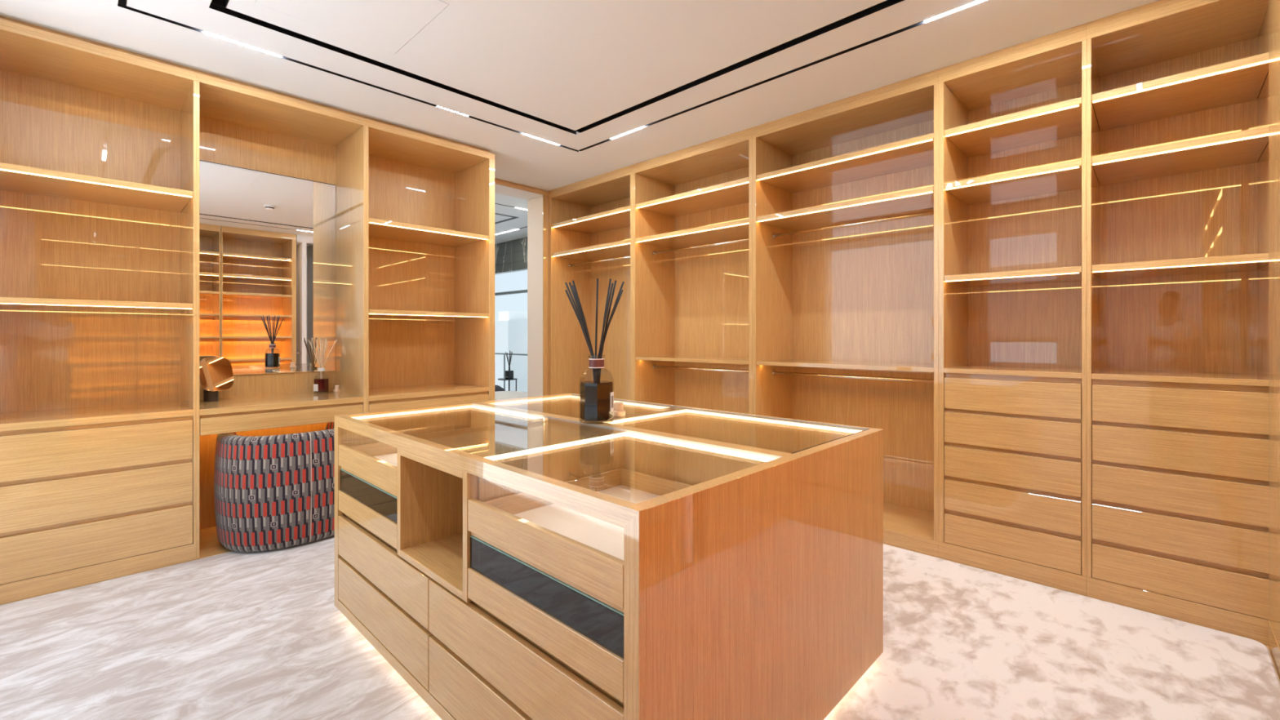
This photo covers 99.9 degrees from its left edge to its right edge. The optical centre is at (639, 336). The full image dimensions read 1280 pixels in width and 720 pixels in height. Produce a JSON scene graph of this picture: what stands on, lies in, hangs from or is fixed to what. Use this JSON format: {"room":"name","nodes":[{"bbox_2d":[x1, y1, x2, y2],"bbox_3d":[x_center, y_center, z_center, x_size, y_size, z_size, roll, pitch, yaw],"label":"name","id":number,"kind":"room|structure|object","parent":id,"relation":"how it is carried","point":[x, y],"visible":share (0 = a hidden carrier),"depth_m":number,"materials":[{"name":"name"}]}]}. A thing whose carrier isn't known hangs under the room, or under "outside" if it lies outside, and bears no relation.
{"room":"walk-in closet","nodes":[
{"label":"walk-in closet","id":0,"kind":"room"},
{"bbox_2d":[505,370,513,378],"bbox_3d":[-1.926,0.564,7.937,0.090,0.117,0.090,0,0,44],"label":"bottle","id":1,"kind":"object","parent":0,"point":[509,373],"depth_m":7.91,"materials":[{"name":"black glass"}]},
{"bbox_2d":[494,192,527,244],"bbox_3d":[-2.803,-1.550,7.227,4.326,0.070,3.300,0,0,44],"label":"ceiling","id":2,"kind":"structure","parent":0,"point":[521,222],"depth_m":6.91,"materials":[{"name":"paint"}]},
{"bbox_2d":[494,213,519,224],"bbox_3d":[-2.885,-1.514,7.139,2.330,0.002,1.460,0,0,44],"label":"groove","id":3,"kind":"object","parent":2,"relation":"attached to","point":[513,217],"visible":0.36,"depth_m":6.90,"materials":[{"name":"black"}]},
{"bbox_2d":[494,203,527,235],"bbox_3d":[-2.867,-1.514,7.132,3.165,0.003,2.275,0,0,44],"label":"track","id":4,"kind":"object","parent":2,"relation":"attached to","point":[495,203],"visible":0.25,"depth_m":6.33,"materials":[{"name":"black"}]},
{"bbox_2d":[494,236,527,275],"bbox_3d":[-1.760,-1.274,8.306,4.326,0.482,0.100,0,0,44],"label":"wall","id":5,"kind":"structure","parent":0,"point":[509,255],"depth_m":8.50,"materials":[{"name":"grey stone"}]},
{"bbox_2d":[494,183,542,199],"bbox_3d":[-1.419,-1.524,5.341,0.284,0.123,0.911,0,0,44],"label":"wall","id":6,"kind":"structure","parent":0,"point":[500,189],"depth_m":5.49,"materials":[{"name":"white paint"}]},
{"bbox_2d":[527,191,548,396],"bbox_3d":[-0.846,-0.160,5.935,0.284,2.850,0.739,0,0,44],"label":"wall","id":7,"kind":"structure","parent":0,"point":[535,206],"depth_m":5.66,"materials":[{"name":"beige paint"}]},
{"bbox_2d":[494,178,548,195],"bbox_3d":[-1.313,-1.480,5.239,0.012,0.036,1.041,0,0,44],"label":"trim","id":8,"kind":"structure","parent":7,"relation":"attached to","point":[496,182],"depth_m":5.36,"materials":[{"name":"brown wood"}]},
{"bbox_2d":[542,195,546,395],"bbox_3d":[-0.987,-0.099,5.576,0.012,2.727,0.042,0,0,44],"label":"trim","id":9,"kind":"structure","parent":7,"relation":"attached to","point":[544,197],"depth_m":5.57,"materials":[{"name":"brown wood"}]},
{"bbox_2d":[546,195,547,395],"bbox_3d":[-0.964,-0.099,5.604,0.006,2.727,0.031,0,0,44],"label":"trim","id":10,"kind":"structure","parent":7,"relation":"attached to","point":[547,196],"depth_m":5.60,"materials":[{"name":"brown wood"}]},
{"bbox_2d":[0,0,1159,191],"bbox_3d":[-0.092,-1.550,2.488,5.590,0.070,4.650,0,0,44],"label":"ceiling","id":11,"kind":"structure","parent":0,"point":[573,64],"depth_m":2.92,"materials":[{"name":"paint"}]},
{"bbox_2d":[256,0,448,53],"bbox_3d":[-1.307,-1.549,2.449,0.613,0.072,0.615,0,0,44],"label":"access hatch","id":12,"kind":"object","parent":11,"relation":"attached to","point":[388,25],"visible":1,"depth_m":2.54,"materials":[{"name":"paint"}]},
{"bbox_2d":[117,0,986,151],"bbox_3d":[-0.241,-1.550,2.277,3.361,0.071,2.720,0,0,44],"label":"track","id":13,"kind":"object","parent":11,"relation":"attached to","point":[122,3],"visible":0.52,"depth_m":3.08,"materials":[{"name":"black"}]},
{"bbox_2d":[204,31,281,57],"bbox_3d":[-2.055,-1.529,2.798,0.022,0.032,0.321,0,0,44],"label":"linear light","id":14,"kind":"object","parent":13,"relation":"attached to","point":[206,33],"visible":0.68,"depth_m":2.79,"materials":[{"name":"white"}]},
{"bbox_2d":[435,105,469,116],"bbox_3d":[-1.258,-1.530,3.623,0.022,0.031,0.238,0,0,44],"label":"linear light","id":15,"kind":"object","parent":13,"relation":"attached to","point":[435,105],"visible":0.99,"depth_m":3.61,"materials":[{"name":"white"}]},
{"bbox_2d":[524,133,559,145],"bbox_3d":[-0.752,-1.529,4.147,0.022,0.032,0.320,0,0,44],"label":"linear light","id":16,"kind":"object","parent":13,"relation":"attached to","point":[524,133],"visible":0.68,"depth_m":4.14,"materials":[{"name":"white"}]},
{"bbox_2d":[610,126,643,139],"bbox_3d":[-0.104,-1.529,4.016,0.330,0.032,0.022,0,0,44],"label":"linear light","id":17,"kind":"object","parent":13,"relation":"in","point":[641,127],"visible":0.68,"depth_m":4.01,"materials":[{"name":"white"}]},
{"bbox_2d":[924,0,986,22],"bbox_3d":[1.628,-1.529,2.343,0.715,0.032,0.022,0,0,44],"label":"linear light","id":18,"kind":"object","parent":13,"relation":"attached to","point":[979,1],"visible":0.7,"depth_m":2.50,"materials":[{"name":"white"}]},
{"bbox_2d":[208,0,904,134],"bbox_3d":[-0.226,-1.550,2.286,2.802,0.071,2.169,0,0,44],"label":"ceiling track","id":19,"kind":"object","parent":11,"relation":"attached to","point":[220,6],"visible":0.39,"depth_m":2.95,"materials":[{"name":"black metal"}]},
{"bbox_2d":[1264,644,1279,680],"bbox_3d":[-0.195,1.315,2.587,5.874,0.100,4.650,0,0,44],"label":"floor","id":20,"kind":"structure","parent":0,"point":[1264,645],"depth_m":2.09,"materials":[{"name":"brown wood"}]},
{"bbox_2d":[0,15,196,604],"bbox_3d":[-3.030,-0.125,2.887,0.596,2.780,0.942,0,0,44],"label":"wardrobe","id":21,"kind":"object","parent":20,"relation":"on","point":[98,141],"visible":0.97,"depth_m":2.97,"materials":[{"name":"brown wood"}]},
{"bbox_2d":[0,297,192,311],"bbox_3d":[-3.022,-0.170,2.891,0.578,0.028,0.897,0,0,44],"label":"shelf","id":22,"kind":"object","parent":21,"relation":"attached to","point":[6,304],"depth_m":2.88,"materials":[{"name":"brown wood"}]},
{"bbox_2d":[0,162,192,213],"bbox_3d":[-3.022,-0.798,2.891,0.578,0.028,0.897,0,0,44],"label":"shelf","id":23,"kind":"object","parent":21,"relation":"attached to","point":[15,180],"depth_m":2.91,"materials":[{"name":"brown wood"}]},
{"bbox_2d":[0,400,193,431],"bbox_3d":[-3.020,0.426,2.889,0.584,0.035,0.899,0,0,44],"label":"countertop","id":24,"kind":"structure","parent":21,"relation":"on","point":[39,419],"depth_m":2.84,"materials":[{"name":"brown wood"}]},
{"bbox_2d":[195,69,365,559],"bbox_3d":[-2.391,-0.125,3.549,0.596,2.780,0.897,0,0,44],"label":"vanity","id":25,"kind":"object","parent":20,"relation":"on","point":[239,124],"visible":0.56,"depth_m":3.66,"materials":[{"name":"brown wood"}]},
{"bbox_2d":[200,356,233,401],"bbox_3d":[-2.712,0.271,3.422,0.116,0.280,0.192,0,0,23],"label":"mirror","id":26,"kind":"object","parent":25,"relation":"on","point":[216,375],"visible":0.95,"depth_m":3.40,"materials":[{"name":"metal"}]},
{"bbox_2d":[200,160,335,375],"bbox_3d":[-2.594,-0.440,3.742,0.009,1.401,0.865,0,0,44],"label":"wall mirror","id":27,"kind":"object","parent":25,"relation":"attached to","point":[268,240],"visible":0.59,"depth_m":3.73,"materials":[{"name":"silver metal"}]},
{"bbox_2d":[308,337,337,393],"bbox_3d":[-2.295,0.210,3.887,0.167,0.400,0.103,0,0,16],"label":"reed diffuser","id":28,"kind":"object","parent":25,"relation":"on","point":[321,384],"visible":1,"depth_m":3.88,"materials":[{"name":"clear glass"}]},
{"bbox_2d":[363,115,494,412],"bbox_3d":[-1.736,-0.125,4.226,0.596,2.780,0.988,0,0,44],"label":"wardrobe","id":29,"kind":"object","parent":20,"relation":"on","point":[430,199],"visible":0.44,"depth_m":4.40,"materials":[{"name":"brown wood"}]},
{"bbox_2d":[368,309,488,318],"bbox_3d":[-1.746,-0.170,4.211,0.578,0.028,0.917,0,0,44],"label":"shelf","id":30,"kind":"object","parent":29,"relation":"attached to","point":[373,313],"depth_m":4.14,"materials":[{"name":"brown wood"}]},
{"bbox_2d":[368,217,488,247],"bbox_3d":[-1.746,-0.798,4.211,0.578,0.028,0.917,0,0,44],"label":"shelf","id":31,"kind":"object","parent":29,"relation":"attached to","point":[381,230],"depth_m":4.22,"materials":[{"name":"brown wood"}]},
{"bbox_2d":[368,382,488,401],"bbox_3d":[-1.744,0.426,4.209,0.584,0.035,0.919,0,0,44],"label":"countertop","id":32,"kind":"structure","parent":29,"relation":"on","point":[436,389],"depth_m":4.12,"materials":[{"name":"brown wood"}]},
{"bbox_2d":[333,385,340,391],"bbox_3d":[-2.245,0.387,3.987,0.048,0.048,0.048,0,0,44],"label":"stopper","id":33,"kind":"object","parent":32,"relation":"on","point":[336,387],"visible":1,"depth_m":3.97,"materials":[{"name":"brown wood"}]},
{"bbox_2d":[547,164,632,399],"bbox_3d":[-0.322,-0.125,5.374,1.244,2.780,0.551,0,0,44],"label":"wardrobe","id":34,"kind":"object","parent":20,"relation":"on","point":[590,220],"visible":0.48,"depth_m":5.64,"materials":[{"name":"brown wood"}]},
{"bbox_2d":[551,239,630,261],"bbox_3d":[-0.315,-0.845,5.363,1.157,0.030,0.533,0,0,44],"label":"shelf","id":35,"kind":"object","parent":34,"relation":"attached to","point":[621,248],"depth_m":5.39,"materials":[{"name":"brown wood"}]},
{"bbox_2d":[551,205,630,234],"bbox_3d":[-0.315,-1.146,5.363,1.157,0.030,0.533,0,0,44],"label":"shelf","id":36,"kind":"object","parent":34,"relation":"attached to","point":[617,220],"depth_m":5.42,"materials":[{"name":"brown wood"}]},
{"bbox_2d":[0,535,1279,719],"bbox_3d":[-0.536,1.258,2.508,4.884,0.015,3.858,0,0,44],"label":"carpet","id":37,"kind":"object","parent":20,"relation":"on","point":[233,635],"visible":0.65,"depth_m":2.10,"materials":[{"name":"beige carpet"}]},
{"bbox_2d":[213,422,334,551],"bbox_3d":[-2.240,0.911,3.457,0.748,0.671,0.770,0,0,44],"label":"tub chair","id":38,"kind":"object","parent":37,"relation":"on","point":[273,492],"visible":0.69,"depth_m":3.12,"materials":[{"name":"multicoloured"}]},
{"bbox_2d":[334,392,883,719],"bbox_3d":[-0.223,0.803,2.247,1.915,0.893,1.347,0,0,44],"label":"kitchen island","id":39,"kind":"object","parent":37,"relation":"on","point":[527,557],"visible":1,"depth_m":1.61,"materials":[{"name":"brown wood"}]},
{"bbox_2d":[564,278,624,421],"bbox_3d":[-0.187,0.058,2.252,0.238,0.597,0.140,0,0,9],"label":"reed diffuser","id":40,"kind":"object","parent":39,"relation":"on","point":[597,396],"visible":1,"depth_m":2.22,"materials":[{"name":"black glass"}]},
{"bbox_2d":[611,395,613,408],"bbox_3d":[-0.115,0.272,2.231,0.001,0.050,0.026,0,0,16],"label":"print","id":41,"kind":"object","parent":40,"relation":"attached to","point":[611,396],"depth_m":2.23,"materials":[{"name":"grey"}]},
{"bbox_2d":[613,401,625,416],"bbox_3d":[-0.096,0.327,2.423,0.060,0.060,0.060,0,0,44],"label":"stopper","id":42,"kind":"object","parent":39,"relation":"on","point":[618,411],"visible":0.93,"depth_m":2.40,"materials":[{"name":"brown wood"}]},
{"bbox_2d":[684,435,791,453],"bbox_3d":[0.346,0.527,2.172,0.884,0.066,0.575,0,0,44],"label":"light strip","id":43,"kind":"object","parent":39,"relation":"on","point":[713,437],"depth_m":2.46,"materials":[{"name":"white plastic"}]},
{"bbox_2d":[632,127,752,413],"bbox_3d":[0.565,-0.125,4.517,1.222,2.780,0.551,0,0,44],"label":"wardrobe","id":44,"kind":"object","parent":20,"relation":"on","point":[692,206],"visible":0.59,"depth_m":4.76,"materials":[{"name":"brown wood"}]},
{"bbox_2d":[635,355,748,364],"bbox_3d":[0.563,0.193,4.515,1.161,0.026,0.533,0,0,44],"label":"shelf","id":45,"kind":"object","parent":44,"relation":"attached to","point":[729,359],"depth_m":4.48,"materials":[{"name":"brown wood"}]},
{"bbox_2d":[635,218,748,248],"bbox_3d":[0.563,-0.845,4.515,1.161,0.030,0.533,0,0,44],"label":"shelf","id":46,"kind":"object","parent":44,"relation":"attached to","point":[737,229],"depth_m":4.50,"materials":[{"name":"brown wood"}]},
{"bbox_2d":[635,177,748,217],"bbox_3d":[0.563,-1.146,4.515,1.161,0.030,0.533,0,0,44],"label":"shelf","id":47,"kind":"object","parent":44,"relation":"attached to","point":[735,193],"depth_m":4.53,"materials":[{"name":"brown wood"}]},
{"bbox_2d":[752,69,938,557],"bbox_3d":[1.443,-0.125,3.669,1.221,2.780,0.551,0,0,44],"label":"wardrobe","id":48,"kind":"object","parent":20,"relation":"on","point":[846,191],"visible":0.62,"depth_m":3.79,"materials":[{"name":"brown wood"}]},
{"bbox_2d":[756,359,933,372],"bbox_3d":[1.443,0.193,3.665,1.164,0.026,0.533,0,0,44],"label":"shelf","id":49,"kind":"object","parent":48,"relation":"attached to","point":[902,365],"depth_m":3.60,"materials":[{"name":"brown wood"}]},
{"bbox_2d":[756,185,933,231],"bbox_3d":[1.443,-0.845,3.665,1.164,0.030,0.533,0,0,44],"label":"shelf","id":50,"kind":"object","parent":48,"relation":"attached to","point":[921,199],"depth_m":3.59,"materials":[{"name":"brown wood"}]},
{"bbox_2d":[756,133,933,193],"bbox_3d":[1.443,-1.146,3.665,1.164,0.030,0.533,0,0,44],"label":"shelf","id":51,"kind":"object","parent":48,"relation":"attached to","point":[915,154],"depth_m":3.63,"materials":[{"name":"brown wood"}]},
{"bbox_2d":[938,22,1086,595],"bbox_3d":[2.115,-0.125,3.020,0.646,2.780,0.551,0,0,44],"label":"wardrobe","id":52,"kind":"object","parent":20,"relation":"on","point":[1012,120],"visible":0.88,"depth_m":2.99,"materials":[{"name":"brown wood"}]},
{"bbox_2d":[946,182,953,187],"bbox_3d":[1.732,-0.847,3.012,0.036,0.025,0.002,0,0,44],"label":"scrap","id":53,"kind":"object","parent":52,"relation":"attached to","point":[948,184],"visible":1,"depth_m":3.01,"materials":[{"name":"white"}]},
{"bbox_2d":[955,180,960,186],"bbox_3d":[1.763,-0.850,2.982,0.028,0.032,0.002,0,0,44],"label":"scrap","id":54,"kind":"object","parent":52,"relation":"on","point":[957,184],"visible":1,"depth_m":2.98,"materials":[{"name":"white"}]},
{"bbox_2d":[943,364,1081,378],"bbox_3d":[2.113,0.192,3.013,0.603,0.026,0.539,0,0,44],"label":"countertop","id":55,"kind":"structure","parent":52,"relation":"on","point":[1039,371],"depth_m":2.88,"materials":[{"name":"brown wood"}]},
{"bbox_2d":[944,266,1081,287],"bbox_3d":[2.115,-0.327,3.015,0.601,0.030,0.533,0,0,44],"label":"shelf","id":56,"kind":"object","parent":52,"relation":"attached to","point":[1064,276],"depth_m":2.96,"materials":[{"name":"brown wood"}]},
{"bbox_2d":[944,159,1081,205],"bbox_3d":[2.115,-0.846,3.015,0.601,0.030,0.533,0,0,44],"label":"shelf","id":57,"kind":"object","parent":52,"relation":"attached to","point":[1063,178],"depth_m":2.98,"materials":[{"name":"brown wood"}]},
{"bbox_2d":[944,97,1081,157],"bbox_3d":[2.115,-1.148,3.015,0.601,0.030,0.533,0,0,44],"label":"shelf","id":58,"kind":"object","parent":52,"relation":"attached to","point":[1061,122],"depth_m":2.98,"materials":[{"name":"brown wood"}]},
{"bbox_2d":[1086,0,1268,645],"bbox_3d":[2.570,-0.125,2.580,0.620,2.780,0.551,0,0,44],"label":"wardrobe","id":59,"kind":"object","parent":20,"relation":"on","point":[1177,91],"visible":0.83,"depth_m":2.54,"materials":[{"name":"brown wood"}]},
{"bbox_2d":[1091,253,1268,279],"bbox_3d":[2.563,-0.327,2.583,0.570,0.030,0.533,0,0,44],"label":"shelf","id":60,"kind":"object","parent":59,"relation":"attached to","point":[1249,264],"depth_m":2.51,"materials":[{"name":"brown wood"}]},
{"bbox_2d":[1091,126,1268,186],"bbox_3d":[2.563,-0.846,2.583,0.570,0.030,0.533,0,0,44],"label":"shelf","id":61,"kind":"object","parent":59,"relation":"attached to","point":[1242,149],"depth_m":2.53,"materials":[{"name":"brown wood"}]},
{"bbox_2d":[1091,52,1268,131],"bbox_3d":[2.563,-1.148,2.583,0.570,0.030,0.533,0,0,44],"label":"shelf","id":62,"kind":"object","parent":59,"relation":"attached to","point":[1241,82],"depth_m":2.54,"materials":[{"name":"brown wood"}]},
{"bbox_2d":[1091,368,1268,386],"bbox_3d":[2.561,0.192,2.580,0.572,0.026,0.539,0,0,44],"label":"countertop","id":63,"kind":"structure","parent":59,"relation":"on","point":[1193,377],"depth_m":2.44,"materials":[{"name":"brown wood"}]},
{"bbox_3d":[-2.071,1.500,9.370,7.000,0.100,0.800,0,0,44],"label":"floor","id":64,"kind":"structure","parent":0,"visible":0},
{"bbox_2d":[494,352,527,390],"bbox_3d":[-1.863,0.885,9.586,6.000,1.130,0.040,0,0,44],"label":"balcony railing","id":65,"kind":"object","parent":64,"relation":"on","point":[504,353],"visible":0.08,"depth_m":10.28,"materials":[{"name":"grey metal"}]},
{"bbox_3d":[-2.803,1.309,7.227,4.326,0.112,3.300,0,0,44],"label":"floor","id":66,"kind":"structure","parent":0,"visible":0},
{"bbox_2d":[494,384,505,391],"bbox_3d":[-2.683,1.002,8.377,1.240,0.503,0.920,0,0,44],"label":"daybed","id":67,"kind":"object","parent":66,"relation":"on","point":[497,388],"visible":0.03,"depth_m":8.19,"materials":[{"name":"grey fabric"}]},
{"bbox_2d":[497,377,517,391],"bbox_3d":[-1.947,0.938,7.915,0.280,0.630,0.280,0,0,44],"label":"side table","id":68,"kind":"object","parent":66,"relation":"on","point":[500,379],"visible":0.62,"depth_m":7.83,"materials":[{"name":"grey metal"}]},
{"bbox_2d":[505,350,513,378],"bbox_3d":[-1.926,0.416,7.937,0.123,0.412,0.090,0,0,44],"label":"reed diffuser","id":69,"kind":"object","parent":68,"relation":"on","point":[509,373],"visible":0.98,"depth_m":7.92,"materials":[{"name":"black"}]},
{"bbox_2d":[494,391,527,399],"bbox_3d":[-1.783,0.999,7.006,0.830,0.508,0.830,0,0,44],"label":"armchair","id":70,"kind":"object","parent":66,"relation":"on","point":[499,395],"visible":0.17,"depth_m":6.87,"materials":[{"name":"white fabric"}]},
{"bbox_3d":[1.666,-0.125,0.775,0.680,2.780,4.430,0,0,44],"label":"wall","id":71,"kind":"structure","parent":0,"visible":0},
{"bbox_2d":[1267,620,1279,678],"bbox_3d":[2.264,1.212,1.864,0.030,0.105,0.906,0,0,44],"label":"baseboard","id":72,"kind":"structure","parent":71,"relation":"attached to","point":[1274,649],"depth_m":2.09,"materials":[{"name":"brown wood"}]},
{"bbox_2d":[1268,0,1279,648],"bbox_3d":[2.265,-0.177,1.862,0.030,2.675,0.906,0,0,44],"label":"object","id":73,"kind":"structure","parent":71,"relation":"attached to","point":[1273,5],"depth_m":2.10,"materials":[{"name":"brown wood"}]},
{"label":"outside","id":74,"kind":"structure","parent":0,"visible":0},
{"bbox_2d":[494,311,527,391],"bbox_3d":[-21.356,4.575,90.155,10.000,17.350,8.000,0,0,44],"label":"building","id":75,"kind":"structure","parent":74,"point":[511,328],"depth_m":85.41,"materials":[{"name":"white"}]},
{"bbox_3d":[-2.837,-0.125,7.191,4.526,2.780,3.400,0,0,44],"label":"wall","id":76,"kind":"structure","parent":0,"visible":0},
{"bbox_2d":[494,270,527,295],"bbox_3d":[-1.764,0.116,8.302,4.326,2.298,0.090,0,0,44],"label":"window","id":77,"kind":"structure","parent":76,"relation":"in","point":[521,291],"depth_m":8.52,"materials":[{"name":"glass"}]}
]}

